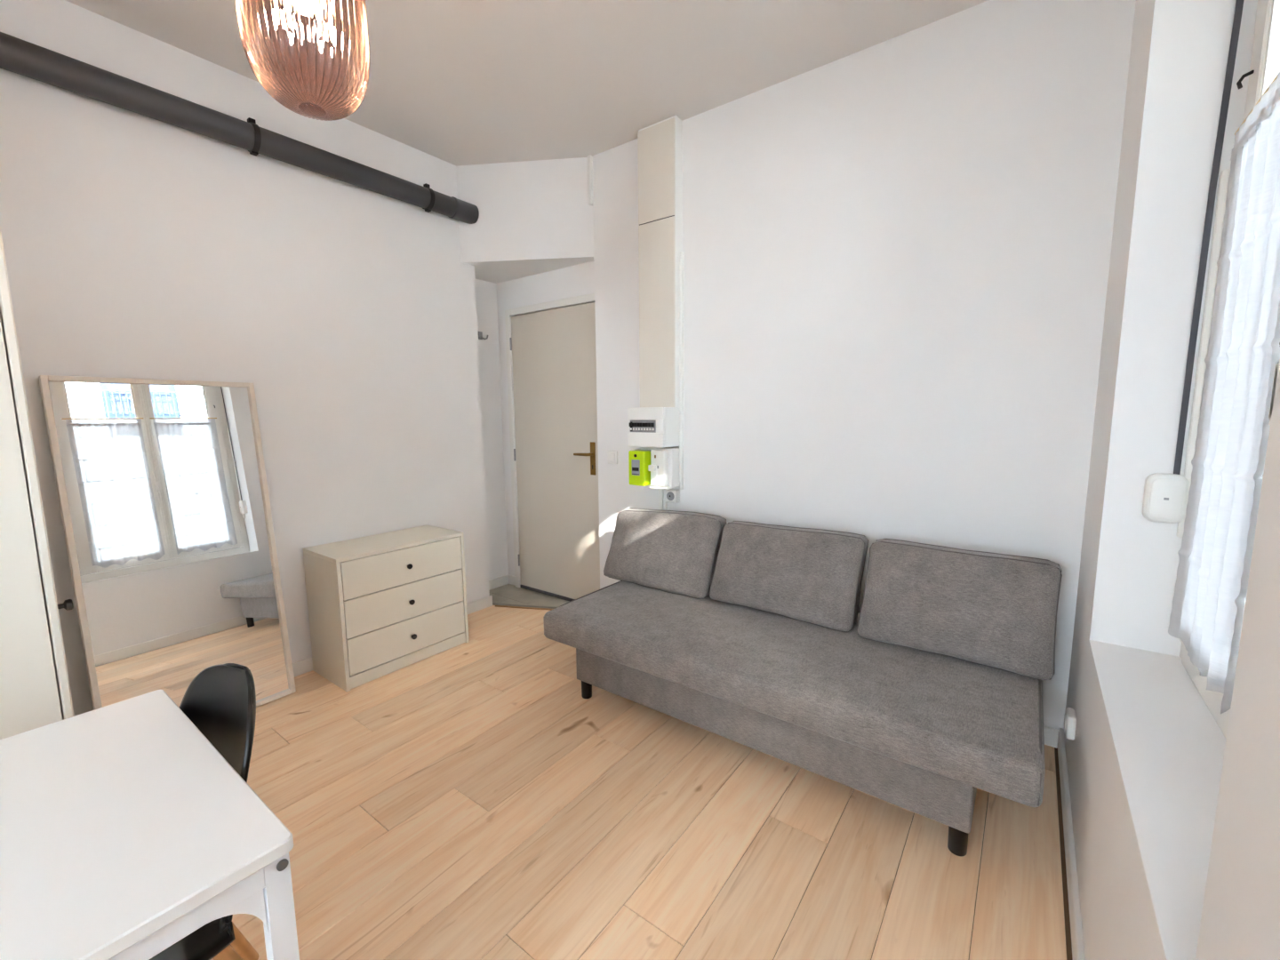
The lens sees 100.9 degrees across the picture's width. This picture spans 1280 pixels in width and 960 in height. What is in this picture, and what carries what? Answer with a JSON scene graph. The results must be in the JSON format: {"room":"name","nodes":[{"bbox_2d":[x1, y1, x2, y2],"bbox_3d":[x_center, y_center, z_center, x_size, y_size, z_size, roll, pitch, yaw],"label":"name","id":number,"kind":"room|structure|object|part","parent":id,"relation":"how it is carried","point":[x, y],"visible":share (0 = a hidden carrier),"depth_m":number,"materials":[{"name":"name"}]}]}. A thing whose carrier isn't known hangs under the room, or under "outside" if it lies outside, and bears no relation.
{"room":"studio apartment","nodes":[
{"label":"studio apartment","id":0,"kind":"room"},
{"bbox_2d":[0,0,508,716],"bbox_3d":[-2.425,-0.327,2.142,0.426,3.055,5.200,5,9,36],"label":"wall","id":1,"kind":"structure","parent":0,"point":[136,245],"depth_m":2.55,"materials":[{"name":"white paint"}]},
{"bbox_2d":[0,32,479,223],"bbox_3d":[-2.350,-1.465,1.640,0.132,0.150,4.323,5,9,36],"label":"pipe","id":2,"kind":"object","parent":1,"relation":"attached to","point":[19,56],"visible":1,"depth_m":2.25,"materials":[{"name":"metal"}]},
{"bbox_2d":[292,595,492,676],"bbox_3d":[-2.360,1.089,2.020,0.014,0.075,4.386,5,9,36],"label":"baseboard","id":3,"kind":"structure","parent":1,"relation":"attached to","point":[301,667],"depth_m":2.83,"materials":[{"name":"white paint"}]},
{"bbox_2d":[478,331,488,339],"bbox_3d":[-1.151,-1.052,3.844,0.044,0.058,0.092,5,9,36],"label":"coat hook","id":4,"kind":"object","parent":1,"relation":"attached to","point":[480,333],"visible":0.98,"depth_m":3.86,"materials":[{"name":"metal"}]},
{"bbox_3d":[-1.166,-1.054,3.855,0.008,0.056,0.036,5,9,36],"label":"plate","id":5,"kind":"part","parent":4,"relation":"part of","materials":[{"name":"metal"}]},
{"bbox_2d":[488,574,515,590],"bbox_3d":[-1.120,0.814,4.037,0.118,0.073,0.388,5,9,36],"label":"baseboard","id":6,"kind":"structure","parent":1,"relation":"attached to","point":[508,579],"depth_m":4.16,"materials":[{"name":"white paint"}]},
{"bbox_2d":[456,157,593,283],"bbox_3d":[-0.780,-1.735,3.531,1.138,0.633,0.734,5,9,36],"label":"bulkhead","id":7,"kind":"object","parent":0,"point":[535,217],"visible":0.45,"depth_m":3.31,"materials":[{"name":"white paint"}]},
{"bbox_2d":[587,154,593,205],"bbox_3d":[-0.300,-1.828,3.225,0.026,0.280,0.032,5,9,36],"label":"mini trunking","id":8,"kind":"object","parent":7,"relation":"attached to","point":[590,187],"visible":1,"depth_m":3.21,"materials":[{"name":"white plastic"}]},
{"bbox_2d":[65,0,988,166],"bbox_3d":[-1.006,-1.751,0.928,4.250,0.150,5.350,5,9,36],"label":"ceiling","id":9,"kind":"structure","parent":0,"point":[456,83],"depth_m":2.30,"materials":[{"name":"white paint"}]},
{"bbox_2d":[234,0,369,120],"bbox_3d":[-0.767,-1.280,1.179,0.258,0.851,0.258,5,9,36],"label":"pendant lamp","id":10,"kind":"object","parent":9,"relation":"hanging from","point":[312,57],"visible":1,"depth_m":1.15,"materials":[{"name":"pink glass"}]},
{"bbox_2d":[496,260,594,575],"bbox_3d":[-0.577,-0.252,3.885,1.028,2.442,0.240,5,9,36],"label":"wall","id":11,"kind":"structure","parent":0,"point":[576,280],"depth_m":3.83,"materials":[{"name":"white paint"}]},
{"bbox_2d":[504,293,594,587],"bbox_3d":[-0.607,-0.177,3.753,0.910,2.102,0.042,5,9,36],"label":"trim","id":12,"kind":"structure","parent":11,"relation":"attached to","point":[588,298],"depth_m":3.92,"materials":[{"name":"white paint"}]},
{"bbox_2d":[509,302,599,601],"bbox_3d":[-0.617,-0.150,3.737,0.838,2.046,0.105,5,9,36],"label":"door","id":13,"kind":"structure","parent":11,"relation":"in","point":[554,350],"depth_m":3.72,"materials":[{"name":"beige paint"}]},
{"bbox_3d":[-0.380,-0.172,3.528,0.137,0.023,0.059,5,9,36],"label":"lever","id":14,"kind":"part","parent":13,"relation":"part of","materials":[{"name":"gold metal"}]},
{"bbox_3d":[-0.315,-0.142,3.524,0.046,0.220,0.006,5,9,36],"label":"handle plate","id":15,"kind":"part","parent":13,"relation":"part of","materials":[{"name":"gold metal"}]},
{"bbox_2d":[210,584,1072,959],"bbox_3d":[-0.956,1.265,1.256,4.050,0.132,5.200,5,9,36],"label":"floor","id":16,"kind":"structure","parent":0,"point":[466,801],"depth_m":1.69,"materials":[{"name":"brown wood"}]},
{"bbox_2d":[0,232,74,739],"bbox_3d":[-2.016,0.314,1.402,1.156,1.760,0.580,5,9,36],"label":"wardrobe","id":17,"kind":"object","parent":16,"relation":"on","point":[35,687],"visible":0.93,"depth_m":1.22,"materials":[{"name":"beige wood"}]},
{"bbox_3d":[-1.572,0.355,1.046,0.016,1.760,0.533,5,9,36],"label":"panel","id":18,"kind":"part","parent":17,"relation":"part of","materials":[{"name":"beige wood"}]},
{"bbox_3d":[-1.416,0.309,1.300,0.028,0.028,0.028,5,9,36],"label":"knob","id":19,"kind":"part","parent":17,"relation":"part of","materials":[{"name":"black plastic"}]},
{"bbox_2d":[0,689,299,959],"bbox_3d":[-1.151,0.927,0.555,0.723,0.740,1.202,5,9,36],"label":"desk","id":20,"kind":"object","parent":16,"relation":"on","point":[125,832],"visible":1,"depth_m":0.78,"materials":[{"name":"white laminate"}]},
{"bbox_3d":[-0.880,0.625,0.314,0.020,0.037,1.126,5,9,36],"label":"rail","id":21,"kind":"part","parent":20,"relation":"part of","materials":[{"name":"white wood"}]},
{"bbox_3d":[-0.537,0.901,0.821,0.030,0.716,0.032,5,9,36],"label":"leg","id":22,"kind":"part","parent":20,"relation":"part of","materials":[{"name":"white wood"}]},
{"bbox_2d":[38,375,295,710],"bbox_3d":[-1.968,0.328,2.285,0.185,1.508,0.676,4,9,34],"label":"floor mirror","id":23,"kind":"object","parent":16,"relation":"on","point":[162,484],"visible":0.79,"depth_m":2.23,"materials":[{"name":"clear mirror"}]},
{"bbox_2d":[148,663,259,959],"bbox_3d":[-0.951,0.829,0.950,0.461,0.845,0.521,5,9,36],"label":"shell chair","id":24,"kind":"object","parent":16,"relation":"on","point":[220,700],"visible":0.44,"depth_m":1.09,"materials":[{"name":"black plastic"}]},
{"bbox_3d":[-0.711,1.036,1.024,0.192,0.410,0.033,-3,8,-20],"label":"leg","id":25,"kind":"part","parent":24,"relation":"part of","materials":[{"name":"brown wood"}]},
{"bbox_3d":[-0.973,1.014,1.217,0.033,0.410,0.192,0,7,3],"label":"leg","id":26,"kind":"part","parent":24,"relation":"part of","materials":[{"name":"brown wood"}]},
{"bbox_2d":[302,524,468,692],"bbox_3d":[-1.379,0.663,2.946,0.398,0.672,0.706,5,9,36],"label":"dresser","id":27,"kind":"object","parent":16,"relation":"on","point":[379,605],"visible":1,"depth_m":2.76,"materials":[{"name":"beige wood"}]},
{"bbox_3d":[-1.593,0.708,2.680,0.376,0.654,0.018,5,9,36],"label":"panel","id":28,"kind":"part","parent":27,"relation":"part of","materials":[{"name":"beige wood"}]},
{"bbox_3d":[-1.248,0.457,2.822,0.017,0.189,0.662,5,9,36],"label":"drawer","id":29,"kind":"part","parent":27,"relation":"part of","materials":[{"name":"beige wood"}]},
{"bbox_3d":[-1.246,0.651,2.846,0.017,0.190,0.662,5,9,36],"label":"drawer","id":30,"kind":"part","parent":27,"relation":"part of","materials":[{"name":"beige wood"}]},
{"bbox_3d":[-1.245,0.843,2.870,0.017,0.187,0.662,5,9,36],"label":"drawer","id":31,"kind":"part","parent":27,"relation":"part of","materials":[{"name":"beige wood"}]},
{"bbox_3d":[-1.183,0.636,3.228,0.376,0.654,0.018,5,9,36],"label":"panel","id":32,"kind":"part","parent":27,"relation":"part of","materials":[{"name":"beige wood"}]},
{"bbox_2d":[492,602,558,610],"bbox_3d":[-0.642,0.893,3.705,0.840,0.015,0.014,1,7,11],"label":"trim","id":33,"kind":"structure","parent":16,"relation":"on","point":[493,604],"depth_m":3.73,"materials":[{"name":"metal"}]},
{"bbox_2d":[544,580,1045,856],"bbox_3d":[0.557,0.847,2.308,1.893,0.437,0.880,5,9,36],"label":"sofa","id":34,"kind":"object","parent":16,"relation":"on","point":[918,732],"visible":0.75,"depth_m":1.86,"materials":[{"name":"grey fabric"}]},
{"bbox_3d":[-0.257,0.994,2.540,0.054,0.100,0.054,5,9,36],"label":"leg","id":35,"kind":"part","parent":34,"relation":"part of","materials":[{"name":"black plastic"}]},
{"bbox_2d":[603,508,726,598],"bbox_3d":[0.123,0.370,2.861,0.652,0.384,0.292,4,9,33],"label":"sofa cushion","id":36,"kind":"object","parent":34,"relation":"on","point":[669,551],"visible":0.91,"depth_m":2.76,"materials":[{"name":"grey fabric"}]},
{"bbox_2d":[708,520,868,631],"bbox_3d":[0.677,0.418,2.471,0.682,0.374,0.287,5,9,36],"label":"sofa cushion","id":37,"kind":"object","parent":34,"relation":"on","point":[809,575],"visible":1,"depth_m":2.37,"materials":[{"name":"grey fabric"}]},
{"bbox_3d":[0.982,1.098,1.630,0.054,0.100,0.054,5,9,36],"label":"leg","id":38,"kind":"part","parent":34,"relation":"part of","materials":[{"name":"black plastic"}]},
{"bbox_2d":[856,538,1062,679],"bbox_3d":[1.210,0.469,2.045,0.642,0.373,0.286,5,9,37],"label":"sofa cushion","id":39,"kind":"object","parent":34,"relation":"on","point":[988,609],"visible":1,"depth_m":1.96,"materials":[{"name":"grey fabric"}]},
{"bbox_2d":[592,0,1135,730],"bbox_3d":[0.964,-0.421,2.670,2.862,3.055,0.308,5,9,36],"label":"wall","id":40,"kind":"structure","parent":0,"point":[897,250],"depth_m":2.29,"materials":[{"name":"white paint"}]},
{"bbox_2d":[607,450,617,463],"bbox_3d":[-0.174,-0.142,3.354,0.082,0.082,0.014,5,9,36],"label":"light switch","id":41,"kind":"object","parent":40,"relation":"attached to","point":[612,456],"visible":1,"depth_m":3.35,"materials":[{"name":"white plastic"}]},
{"bbox_2d":[627,407,679,447],"bbox_3d":[0.082,-0.304,3.027,0.243,0.222,0.198,5,9,36],"label":"box","id":42,"kind":"object","parent":40,"relation":"attached to","point":[650,427],"visible":1,"depth_m":2.95,"materials":[{"name":"white plastic"}]},
{"bbox_3d":[0.033,-0.371,2.953,0.243,0.070,0.020,5,9,36],"label":"panel","id":43,"kind":"part","parent":42,"relation":"part of","materials":[{"name":"white plastic"}]},
{"bbox_3d":[0.034,-0.226,2.971,0.243,0.082,0.020,5,9,36],"label":"panel","id":44,"kind":"part","parent":42,"relation":"part of","materials":[{"name":"white plastic"}]},
{"bbox_3d":[0.111,-0.295,2.905,0.050,0.070,0.019,5,9,36],"label":"panel","id":45,"kind":"part","parent":42,"relation":"part of","materials":[{"name":"white plastic"}]},
{"bbox_2d":[639,447,679,487],"bbox_3d":[0.117,-0.080,3.092,0.233,0.223,0.100,5,9,36],"label":"board","id":46,"kind":"object","parent":40,"relation":"attached to","point":[673,452],"visible":0.4,"depth_m":3.00,"materials":[{"name":"white plastic"}]},
{"bbox_2d":[628,449,651,486],"bbox_3d":[0.004,-0.072,3.052,0.114,0.201,0.098,5,9,36],"label":"meter","id":47,"kind":"object","parent":46,"relation":"attached to","point":[639,460],"visible":0.93,"depth_m":3.01,"materials":[{"name":"plastic"}]},
{"bbox_3d":[-0.024,-0.071,3.017,0.058,0.090,0.006,5,9,36],"label":"display panel","id":48,"kind":"part","parent":47,"relation":"part of","materials":[{"name":"grey plastic"}]},
{"bbox_2d":[648,449,671,489],"bbox_3d":[0.131,-0.062,2.972,0.150,0.220,0.078,5,9,36],"label":"circuit breaker","id":49,"kind":"object","parent":46,"relation":"attached to","point":[659,467],"visible":1,"depth_m":2.94,"materials":[{"name":"white plastic"}]},
{"bbox_3d":[0.080,-0.011,3.002,0.041,0.086,0.010,5,9,36],"label":"raised panel","id":50,"kind":"part","parent":49,"relation":"part of","materials":[{"name":"white plastic"}]},
{"bbox_2d":[637,115,682,407],"bbox_3d":[0.112,-1.175,2.967,0.245,1.520,0.075,5,9,36],"label":"cover","id":51,"kind":"object","parent":40,"relation":"attached to","point":[660,144],"visible":0.88,"depth_m":2.92,"materials":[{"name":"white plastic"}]},
{"bbox_2d":[658,488,663,510],"bbox_3d":[0.129,0.292,3.180,0.028,0.526,0.022,5,9,36],"label":"mini trunking","id":52,"kind":"object","parent":40,"relation":"attached to","point":[660,492],"visible":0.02,"depth_m":3.15,"materials":[{"name":"white plastic"}]},
{"bbox_2d":[663,497,667,510],"bbox_3d":[0.154,0.332,3.169,0.024,0.450,0.018,5,9,36],"label":"mini trunking","id":53,"kind":"object","parent":40,"relation":"attached to","point":[665,503],"visible":0.26,"depth_m":3.14,"materials":[{"name":"white plastic"}]},
{"bbox_2d":[665,488,679,503],"bbox_3d":[0.193,0.092,3.091,0.074,0.074,0.048,5,9,36],"label":"wall socket","id":54,"kind":"object","parent":40,"relation":"attached to","point":[672,495],"visible":0.95,"depth_m":3.07,"materials":[{"name":"white plastic"}]},
{"bbox_2d":[679,251,684,488],"bbox_3d":[0.235,-0.598,2.979,0.016,1.310,0.030,5,9,36],"label":"mini trunking","id":55,"kind":"object","parent":40,"relation":"attached to","point":[681,254],"visible":1,"depth_m":2.96,"materials":[{"name":"white plastic"}]},
{"bbox_2d":[1043,726,1059,748],"bbox_3d":[0.706,0.960,2.842,2.430,0.075,0.014,5,9,36],"label":"baseboard","id":56,"kind":"structure","parent":40,"relation":"attached to","point":[1051,735],"depth_m":2.13,"materials":[{"name":"white paint"}]},
{"bbox_2d":[1064,0,1279,959],"bbox_3d":[0.460,-0.076,-0.045,0.418,3.055,4.692,5,9,36],"label":"wall","id":57,"kind":"structure","parent":0,"point":[1129,562],"depth_m":1.39,"materials":[{"name":"white paint"}]},
{"bbox_2d":[1064,707,1076,740],"bbox_3d":[1.452,0.822,1.785,0.027,0.080,0.080,5,9,36],"label":"wall socket","id":58,"kind":"object","parent":57,"relation":"attached to","point":[1070,718],"visible":1,"depth_m":1.76,"materials":[{"name":"white plastic"}]},
{"bbox_2d":[1057,728,1085,959],"bbox_3d":[0.298,1.283,0.256,0.014,0.085,4.692,5,9,36],"label":"baseboard","id":59,"kind":"structure","parent":57,"relation":"attached to","point":[1073,890],"depth_m":1.51,"materials":[{"name":"white paint"}]},
{"bbox_2d":[1088,0,1279,959],"bbox_3d":[1.156,-0.401,0.841,0.449,1.972,1.270,5,9,36],"label":"window","id":60,"kind":"structure","parent":57,"relation":"in","point":[1168,732],"depth_m":1.06,"materials":[{"name":"white paint"}]},
{"bbox_3d":[1.164,0.571,0.963,0.449,0.012,1.270,5,9,36],"label":"sill","id":61,"kind":"part","parent":60,"relation":"part of","materials":[{"name":"white paint"}]},
{"bbox_3d":[1.172,0.532,0.974,0.065,0.062,1.135,5,9,36],"label":"frame rail","id":62,"kind":"part","parent":60,"relation":"part of","materials":[{"name":"white paint"}]},
{"bbox_2d":[1168,71,1279,713],"bbox_3d":[1.287,-0.184,1.146,0.038,1.266,0.500,5,9,36],"label":"curtain","id":63,"kind":"object","parent":60,"relation":"hanging from","point":[1215,553],"visible":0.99,"depth_m":1.11,"materials":[{"name":"white fabric"}]},
{"bbox_3d":[1.284,-0.804,1.066,0.012,0.012,0.500,5,9,36],"label":"rod","id":64,"kind":"part","parent":63,"relation":"part of","materials":[{"name":"black metal"}]},
{"bbox_3d":[1.325,-0.443,1.091,0.060,1.838,0.556,5,9,36],"label":"sash","id":65,"kind":"part","parent":60,"relation":"part of","materials":[{"name":"white paint"}]},
{"bbox_3d":[1.127,-0.151,0.933,0.010,0.110,0.026,5,9,36],"label":"handle","id":66,"kind":"part","parent":60,"relation":"part of","materials":[{"name":"black plastic"}]},
{"bbox_2d":[1141,0,1243,537],"bbox_3d":[1.444,-0.647,1.365,0.091,1.620,0.042,5,9,36],"label":"box","id":67,"kind":"object","parent":57,"relation":"attached to","point":[1165,496],"visible":0.96,"depth_m":1.39,"materials":[{"name":"white plastic"}]},
{"bbox_3d":[1.437,0.052,1.443,0.064,0.112,0.004,5,9,36],"label":"panel","id":68,"kind":"part","parent":67,"relation":"part of","materials":[{"name":"white plastic"}]}
]}

